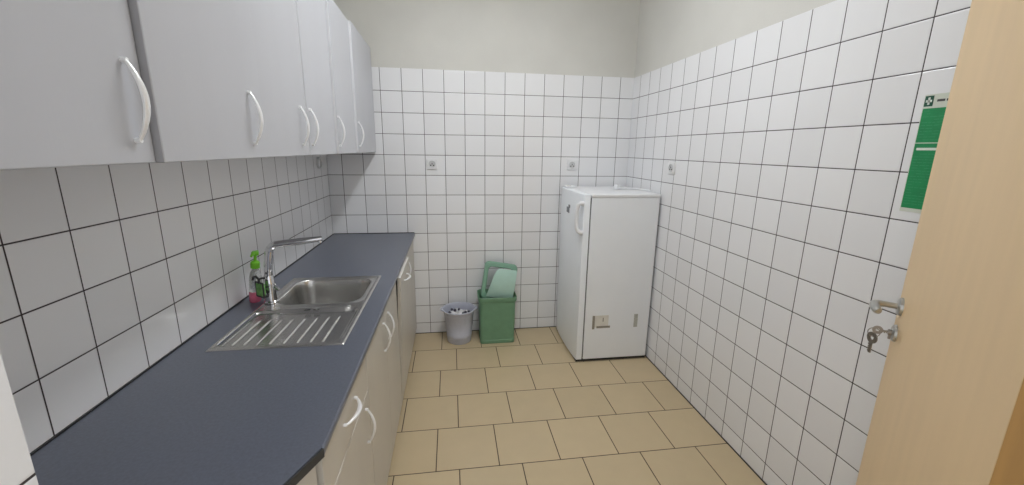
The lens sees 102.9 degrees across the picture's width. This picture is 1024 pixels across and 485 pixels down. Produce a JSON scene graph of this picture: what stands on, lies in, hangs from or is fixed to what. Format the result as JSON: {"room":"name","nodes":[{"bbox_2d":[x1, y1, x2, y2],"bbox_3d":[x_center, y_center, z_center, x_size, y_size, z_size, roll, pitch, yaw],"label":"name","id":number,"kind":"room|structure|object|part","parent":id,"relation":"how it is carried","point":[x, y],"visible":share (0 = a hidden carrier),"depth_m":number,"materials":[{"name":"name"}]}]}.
{"room":"kitchen","nodes":[
{"label":"kitchen","id":0,"kind":"room"},
{"bbox_2d":[0,353,38,484],"bbox_3d":[-0.754,0.077,0.084,0.560,2.780,0.554,-1,13,-8],"label":"wall","id":1,"kind":"structure","parent":0,"point":[16,465],"depth_m":0.42,"materials":[{"name":"beige paint"}]},
{"bbox_2d":[0,154,332,452],"bbox_3d":[-1.209,-0.287,1.644,0.120,2.780,2.756,-1,13,-8],"label":"wall","id":2,"kind":"structure","parent":0,"point":[106,270],"depth_m":1.11,"materials":[{"name":"white tile"}]},
{"bbox_2d":[0,0,155,169],"bbox_3d":[-0.791,-0.446,0.469,0.374,0.709,0.420,-1,13,-8],"label":"upper cabinet","id":3,"kind":"object","parent":2,"relation":"attached to","point":[73,92],"visible":1,"depth_m":0.60,"materials":[{"name":"grey laminate"}]},
{"bbox_3d":[-0.650,-0.246,0.710,0.033,0.144,0.013,-1,13,-8],"label":"door handle","id":4,"kind":"part","parent":3,"relation":"part of","materials":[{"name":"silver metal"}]},
{"bbox_2d":[127,0,266,162],"bbox_3d":[-0.848,-0.544,0.891,0.387,0.709,0.450,-1,13,-8],"label":"upper cabinet","id":5,"kind":"object","parent":2,"relation":"attached to","point":[196,58],"visible":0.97,"depth_m":0.89,"materials":[{"name":"grey laminate"}]},
{"bbox_3d":[-0.698,-0.339,1.114,0.033,0.144,0.013,-1,13,-8],"label":"door handle","id":6,"kind":"part","parent":5,"relation":"part of","materials":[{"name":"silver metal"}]},
{"bbox_2d":[249,0,336,156],"bbox_3d":[-0.939,-0.682,1.490,0.382,0.709,0.788,-1,13,-8],"label":"upper cabinet","id":7,"kind":"object","parent":2,"relation":"attached to","point":[290,39],"visible":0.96,"depth_m":1.45,"materials":[{"name":"grey laminate"}]},
{"bbox_3d":[-0.765,-0.642,1.324,0.018,0.708,0.400,-1,13,-8],"label":"door","id":8,"kind":"part","parent":7,"relation":"part of","materials":[{"name":"grey laminate"}]},
{"bbox_3d":[-0.763,-0.429,1.504,0.033,0.144,0.013,-1,13,-8],"label":"door handle","id":9,"kind":"part","parent":7,"relation":"part of","materials":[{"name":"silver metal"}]},
{"bbox_3d":[-0.775,-0.452,1.603,0.033,0.144,0.013,-1,13,-9],"label":"door handle","id":10,"kind":"part","parent":7,"relation":"part of","materials":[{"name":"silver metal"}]},
{"bbox_3d":[-0.821,-0.729,1.704,0.018,0.708,0.386,-1,13,-9],"label":"door","id":11,"kind":"part","parent":7,"relation":"part of","materials":[{"name":"grey laminate"}]},
{"bbox_2d":[316,157,321,168],"bbox_3d":[-1.310,-0.540,2.771,0.015,0.076,0.076,-1,13,-8],"label":"junction cover","id":12,"kind":"object","parent":2,"relation":"attached to","point":[318,160],"visible":1,"depth_m":2.76,"materials":[{"name":"plastic"}]},
{"bbox_2d":[324,0,356,153],"bbox_3d":[-1.023,-0.817,2.076,0.391,0.709,0.424,-1,13,-8],"label":"upper cabinet","id":13,"kind":"object","parent":2,"relation":"attached to","point":[336,22],"visible":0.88,"depth_m":2.03,"materials":[{"name":"grey laminate"}]},
{"bbox_3d":[-0.821,-0.536,1.967,0.033,0.144,0.013,-1,13,-10],"label":"door handle","id":14,"kind":"part","parent":13,"relation":"part of","materials":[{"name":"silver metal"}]},
{"bbox_2d":[348,20,375,152],"bbox_3d":[-1.098,-0.936,2.590,0.394,0.709,0.638,-1,13,-8],"label":"upper cabinet","id":15,"kind":"object","parent":2,"relation":"attached to","point":[360,54],"visible":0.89,"depth_m":2.51,"materials":[{"name":"grey laminate"}]},
{"bbox_3d":[-0.881,-0.633,2.389,0.033,0.144,0.013,-1,13,-9],"label":"door handle","id":16,"kind":"part","parent":15,"relation":"part of","materials":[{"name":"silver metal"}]},
{"bbox_2d":[327,0,640,332],"bbox_3d":[-0.214,-0.628,3.199,2.510,2.780,0.120,-1,13,-8],"label":"wall","id":17,"kind":"structure","parent":0,"point":[502,94],"depth_m":3.10,"materials":[{"name":"white tile"}]},
{"bbox_2d":[427,159,437,168],"bbox_3d":[-0.603,-0.591,3.078,0.080,0.080,0.019,-1,13,-8],"label":"wall socket","id":18,"kind":"object","parent":17,"relation":"attached to","point":[431,163],"visible":1,"depth_m":3.08,"materials":[{"name":"plastic"}]},
{"bbox_2d":[416,326,555,333],"bbox_3d":[-0.225,0.739,3.449,2.310,0.004,0.004,-1,13,-8],"label":"trim","id":19,"kind":"structure","parent":17,"relation":"attached to","point":[549,326],"depth_m":3.48,"materials":[{"name":"white tile"}]},
{"bbox_2d":[567,160,576,169],"bbox_3d":[0.477,-0.614,3.234,0.080,0.080,0.019,-1,13,-8],"label":"wall socket","id":20,"kind":"object","parent":17,"relation":"attached to","point":[571,164],"visible":1,"depth_m":3.23,"materials":[{"name":"plastic"}]},
{"bbox_2d":[387,327,764,484],"bbox_3d":[0.070,1.226,1.482,2.510,0.060,4.300,-1,13,-8],"label":"floor","id":21,"kind":"structure","parent":0,"point":[522,411],"depth_m":2.28,"materials":[{"name":"beige tile"}]},
{"bbox_2d":[297,467,316,484],"bbox_3d":[-0.706,0.924,0.779,0.581,0.819,0.384,-1,13,-8],"label":"base cabinet","id":22,"kind":"object","parent":21,"relation":"on","point":[310,478],"visible":0.02,"depth_m":0.90,"materials":[{"name":"grey laminate"}]},
{"bbox_2d":[315,356,375,484],"bbox_3d":[-0.750,0.824,1.214,0.623,0.819,0.496,-1,13,-8],"label":"base cabinet","id":23,"kind":"object","parent":21,"relation":"on","point":[348,459],"visible":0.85,"depth_m":1.21,"materials":[{"name":"grey laminate"}]},
{"bbox_3d":[-0.454,0.486,1.180,0.035,0.010,0.137,-1,13,-8],"label":"drawer handle","id":24,"kind":"part","parent":23,"relation":"part of","materials":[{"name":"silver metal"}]},
{"bbox_3d":[-0.484,0.869,1.264,0.018,0.602,0.492,-1,13,-8],"label":"door","id":25,"kind":"part","parent":23,"relation":"part of","materials":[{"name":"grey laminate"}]},
{"bbox_3d":[-0.484,0.630,1.404,0.033,0.138,0.013,-1,13,-8],"label":"door handle","id":26,"kind":"part","parent":23,"relation":"part of","materials":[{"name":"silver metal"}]},
{"bbox_2d":[365,283,401,484],"bbox_3d":[-0.844,0.679,1.841,0.622,0.819,0.800,-1,13,-8],"label":"base cabinet","id":27,"kind":"object","parent":21,"relation":"on","point":[382,355],"visible":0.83,"depth_m":1.77,"materials":[{"name":"grey laminate"}]},
{"bbox_2d":[30,232,414,484],"bbox_3d":[-0.858,0.243,1.820,0.606,0.026,2.741,-1,13,-8],"label":"countertop","id":28,"kind":"structure","parent":27,"relation":"on","point":[194,416],"depth_m":1.02,"materials":[{"name":"grey laminate"}]},
{"bbox_2d":[249,250,261,302],"bbox_3d":[-1.083,0.143,1.714,0.056,0.221,0.064,3,13,9],"label":"soap dispenser","id":29,"kind":"object","parent":28,"relation":"on","point":[254,264],"visible":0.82,"depth_m":1.70,"materials":[{"name":"clear plastic"}]},
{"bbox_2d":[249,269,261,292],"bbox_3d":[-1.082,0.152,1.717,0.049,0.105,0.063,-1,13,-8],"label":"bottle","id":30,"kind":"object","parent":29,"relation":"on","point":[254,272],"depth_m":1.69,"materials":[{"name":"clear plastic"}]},
{"bbox_2d":[205,276,380,351],"bbox_3d":[-0.828,0.333,1.719,0.424,0.162,0.762,-1,13,-8],"label":"sink","id":31,"kind":"object","parent":28,"relation":"in","point":[315,311],"visible":0.99,"depth_m":1.60,"materials":[{"name":"silver metal"}]},
{"bbox_2d":[263,236,322,304],"bbox_3d":[-0.920,0.115,1.712,0.244,0.272,0.057,-2,13,-14],"label":"mixer tap","id":32,"kind":"object","parent":28,"relation":"on","point":[269,281],"visible":0.94,"depth_m":1.69,"materials":[{"name":"silver metal"}]},
{"bbox_2d":[252,276,268,298],"bbox_3d":[-1.025,0.177,1.657,0.083,0.090,0.023,8,15,29],"label":"sponge holder","id":33,"kind":"object","parent":32,"relation":"hanging from","point":[260,287],"visible":1,"depth_m":1.64,"materials":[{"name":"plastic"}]},
{"bbox_2d":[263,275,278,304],"bbox_3d":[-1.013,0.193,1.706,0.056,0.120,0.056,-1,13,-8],"label":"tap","id":34,"kind":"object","parent":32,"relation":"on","point":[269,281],"depth_m":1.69,"materials":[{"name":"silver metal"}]},
{"bbox_3d":[-0.916,0.064,1.712,0.232,0.173,0.032,-4,14,-20],"label":"spout","id":35,"kind":"part","parent":32,"relation":"part of","materials":[{"name":"silver metal"}]},
{"bbox_3d":[-0.549,0.690,1.686,0.018,0.761,0.408,-1,13,-8],"label":"door","id":36,"kind":"part","parent":27,"relation":"part of","materials":[{"name":"grey laminate"}]},
{"bbox_3d":[-0.542,0.411,1.774,0.033,0.138,0.013,-1,13,-8],"label":"door handle","id":37,"kind":"part","parent":27,"relation":"part of","materials":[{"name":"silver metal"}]},
{"bbox_3d":[-0.560,0.384,1.892,0.033,0.138,0.013,-1,13,-8],"label":"door handle","id":38,"kind":"part","parent":27,"relation":"part of","materials":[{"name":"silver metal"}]},
{"bbox_3d":[-0.606,0.600,2.072,0.018,0.761,0.384,-1,13,-8],"label":"door","id":39,"kind":"part","parent":27,"relation":"part of","materials":[{"name":"grey laminate"}]},
{"bbox_2d":[396,257,410,401],"bbox_3d":[-0.922,0.540,2.445,0.646,0.819,0.446,-1,13,-8],"label":"base cabinet","id":40,"kind":"object","parent":21,"relation":"on","point":[402,282],"visible":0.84,"depth_m":2.39,"materials":[{"name":"grey laminate"}]},
{"bbox_2d":[406,242,416,359],"bbox_3d":[-1.009,0.425,2.944,0.622,0.819,0.588,-1,13,-8],"label":"base cabinet","id":41,"kind":"object","parent":21,"relation":"on","point":[412,299],"visible":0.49,"depth_m":3.01,"materials":[{"name":"grey laminate"}]},
{"bbox_2d":[440,302,476,344],"bbox_3d":[-0.419,0.645,3.240,0.264,0.274,0.264,8,15,29],"label":"waste bin","id":42,"kind":"object","parent":21,"relation":"on","point":[458,326],"visible":1,"depth_m":3.17,"materials":[{"name":"grey plastic"}]},
{"bbox_2d":[448,308,469,313],"bbox_3d":[-0.419,0.592,3.235,0.173,0.152,0.160,-1,13,-8],"label":"litter","id":43,"kind":"object","parent":42,"relation":"in","point":[456,310],"visible":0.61,"depth_m":3.20,"materials":[{"name":"white paper"}]},
{"bbox_2d":[477,289,516,343],"bbox_3d":[-0.126,0.587,3.275,0.300,0.381,0.220,-1,13,-8],"label":"bin","id":44,"kind":"object","parent":21,"relation":"on","point":[496,315],"visible":0.84,"depth_m":3.18,"materials":[{"name":"green plastic"}]},
{"bbox_2d":[481,261,516,297],"bbox_3d":[-0.103,0.314,3.221,0.292,0.326,0.125,0,13,-2],"label":"lid","id":45,"kind":"object","parent":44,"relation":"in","point":[503,282],"visible":0.88,"depth_m":3.18,"materials":[{"name":"green plastic"}]},
{"bbox_2d":[556,185,660,361],"bbox_3d":[0.665,0.200,3.122,0.590,1.226,0.586,-1,13,-8],"label":"refrigerator","id":46,"kind":"object","parent":21,"relation":"on","point":[608,234],"visible":0.98,"depth_m":2.87,"materials":[{"name":"white metal"}]},
{"bbox_3d":[0.442,0.203,3.094,0.059,1.194,0.571,-1,13,-8],"label":"door","id":47,"kind":"part","parent":46,"relation":"part of","materials":[{"name":"white metal"}]},
{"bbox_3d":[0.447,-0.163,2.724,0.061,0.226,0.034,3,13,7],"label":"handle","id":48,"kind":"part","parent":46,"relation":"part of","materials":[{"name":"white plastic"}]},
{"bbox_2d":[592,316,609,328],"bbox_3d":[0.637,0.569,2.909,0.134,0.102,0.001,-1,13,-8],"label":"sticker","id":49,"kind":"object","parent":46,"relation":"attached to","point":[598,322],"depth_m":2.91,"materials":[{"name":"beige paper"}]},
{"bbox_3d":[0.724,-0.376,3.001,0.487,0.022,0.579,-1,13,-8],"label":"panel","id":50,"kind":"part","parent":46,"relation":"part of","materials":[{"name":"white plastic"}]},
{"bbox_2d":[613,184,653,192],"bbox_3d":[0.913,0.197,3.085,0.359,1.252,0.147,11,17,39],"label":"power cord","id":51,"kind":"object","parent":46,"relation":"on","point":[615,186],"visible":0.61,"depth_m":3.01,"materials":[{"name":"white plastic"}]},
{"bbox_2d":[626,0,971,484],"bbox_3d":[1.214,-0.301,1.863,0.120,2.780,3.026,-1,13,-8],"label":"wall","id":52,"kind":"structure","parent":0,"point":[789,128],"depth_m":1.76,"materials":[{"name":"white tile"}]},
{"bbox_2d":[667,161,675,174],"bbox_3d":[1.028,-0.483,2.641,0.019,0.080,0.080,-1,13,-8],"label":"wall socket","id":53,"kind":"object","parent":52,"relation":"attached to","point":[671,165],"visible":1,"depth_m":2.63,"materials":[{"name":"plastic"}]},
{"bbox_2d":[645,355,766,484],"bbox_3d":[1.117,1.030,2.265,0.005,0.004,2.796,-1,13,-8],"label":"trim","id":54,"kind":"structure","parent":52,"relation":"attached to","point":[645,355],"depth_m":2.27,"materials":[{"name":"white tile"}]},
{"bbox_2d":[899,92,949,213],"bbox_3d":[1.257,-0.246,1.150,0.002,0.350,0.239,-1,13,-8],"label":"poster","id":55,"kind":"object","parent":52,"relation":"attached to","point":[934,106],"visible":0.29,"depth_m":1.23,"materials":[{"name":"plastic"}]},
{"bbox_2d":[904,111,943,204],"bbox_3d":[1.256,-0.236,1.153,0.001,0.279,0.222,-1,13,-8],"label":"print","id":56,"kind":"object","parent":55,"relation":"attached to","point":[930,124],"depth_m":1.24},
{"bbox_3d":[1.090,0.020,0.453,0.556,2.780,0.200,-1,13,-8],"label":"wall","id":57,"kind":"structure","parent":0,"visible":0},
{"bbox_2d":[856,0,1023,484],"bbox_3d":[0.894,0.308,0.911,0.115,1.992,0.811,10,16,35],"label":"door","id":58,"kind":"structure","parent":57,"relation":"in","point":[949,406],"depth_m":0.80,"materials":[{"name":"brown wood"}]},
{"bbox_2d":[867,326,887,352],"bbox_3d":[1.089,0.291,1.215,0.024,0.088,0.055,-9,16,-37],"label":"keys","id":59,"kind":"object","parent":58,"relation":"hanging from","point":[869,334],"visible":1,"depth_m":1.22,"materials":[{"name":"metal"}]},
{"bbox_3d":[1.066,0.187,1.167,0.069,0.024,0.090,10,16,35],"label":"lever handle","id":60,"kind":"part","parent":58,"relation":"part of","materials":[{"name":"silver metal"}]}
]}

